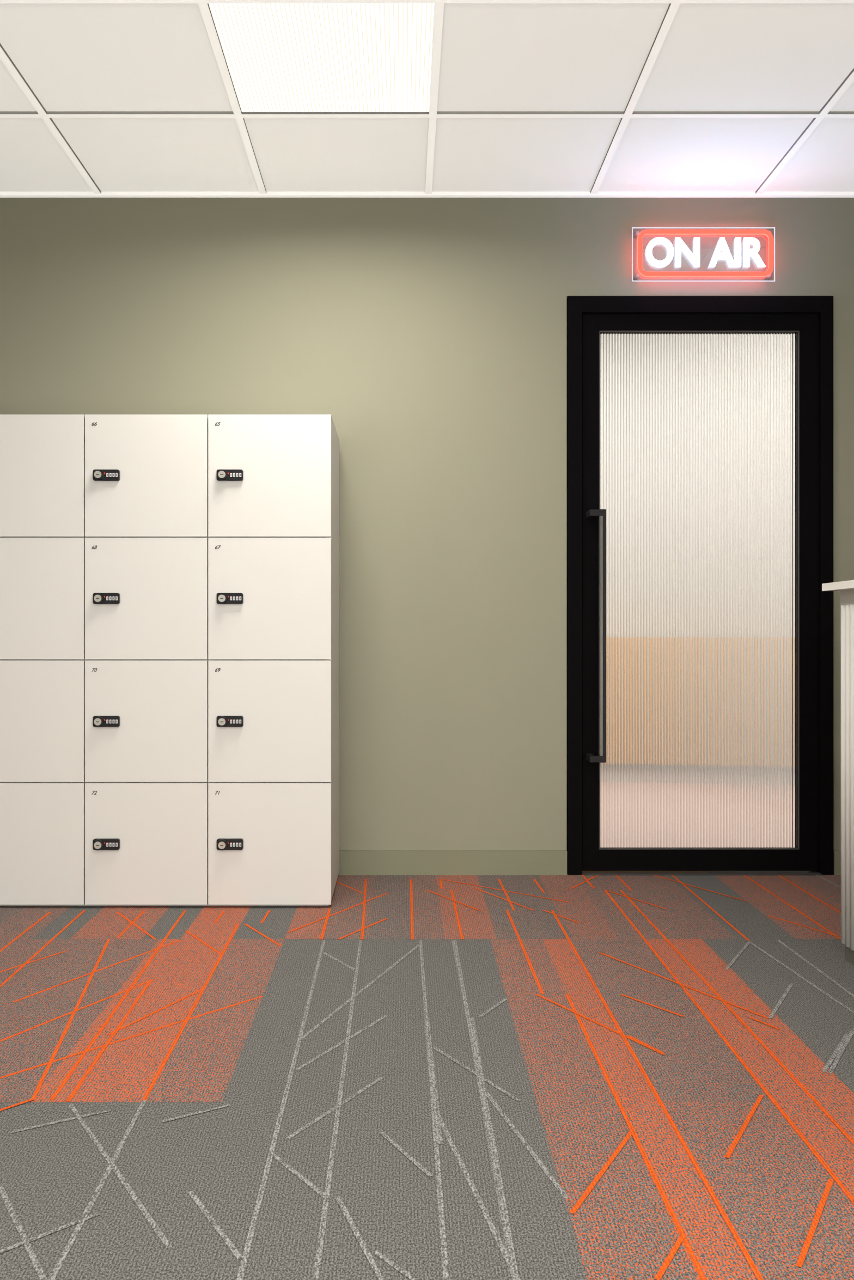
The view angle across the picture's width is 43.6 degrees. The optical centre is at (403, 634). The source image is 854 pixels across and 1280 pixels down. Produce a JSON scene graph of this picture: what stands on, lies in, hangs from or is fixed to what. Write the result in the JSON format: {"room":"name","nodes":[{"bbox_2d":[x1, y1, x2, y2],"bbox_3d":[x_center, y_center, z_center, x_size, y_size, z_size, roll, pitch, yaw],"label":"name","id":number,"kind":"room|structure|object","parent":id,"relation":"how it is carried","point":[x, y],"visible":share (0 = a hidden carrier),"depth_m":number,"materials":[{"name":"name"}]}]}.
{"room":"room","nodes":[
{"label":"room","id":0,"kind":"room"},
{"bbox_2d":[0,874,853,1279],"bbox_3d":[0.011,0.875,0.300,6.672,0.002,7.200,0,0,0],"label":"floor","id":1,"kind":"structure","parent":0,"point":[568,1077],"depth_m":2.06,"materials":[{"name":"grey carpet"}]},
{"bbox_2d":[0,414,339,905],"bbox_3d":[-1.019,0.086,3.630,1.578,1.580,0.480,0,0,0],"label":"lockers","id":2,"kind":"object","parent":1,"relation":"on","point":[169,584],"visible":1,"depth_m":3.42,"materials":[{"name":"white laminate"}]},
{"bbox_2d":[821,580,853,965],"bbox_3d":[1.613,0.368,2.120,0.934,1.015,1.600,0,0,0],"label":"counter","id":3,"kind":"object","parent":1,"relation":"on","point":[846,587],"depth_m":2.84,"materials":[{"name":"white"}]},
{"bbox_2d":[0,197,853,875],"bbox_3d":[0.000,-0.487,3.953,6.600,2.726,0.135,0,0,0],"label":"wall","id":4,"kind":"structure","parent":0,"point":[431,333],"depth_m":3.90,"materials":[{"name":"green paint"}]},
{"bbox_2d":[566,295,833,875],"bbox_3d":[1.084,-0.179,3.906,0.967,2.110,0.188,0,0,0],"label":"door","id":5,"kind":"structure","parent":4,"relation":"attached to","point":[700,428],"depth_m":3.92,"materials":[{"name":"black"}]},
{"bbox_2d":[631,227,775,281],"bbox_3d":[1.088,-1.377,3.874,0.517,0.195,0.050,0,0,0],"label":"sign","id":6,"kind":"object","parent":4,"relation":"attached to","point":[680,245],"visible":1,"depth_m":3.85,"materials":[{"name":"plastic"}]},
{"bbox_2d":[0,0,853,197],"bbox_3d":[0.000,-1.627,0.300,6.600,0.063,7.200,0,0,0],"label":"ceiling","id":7,"kind":"structure","parent":0,"point":[99,98],"depth_m":3.20,"materials":[{"name":"tile"}]}
]}

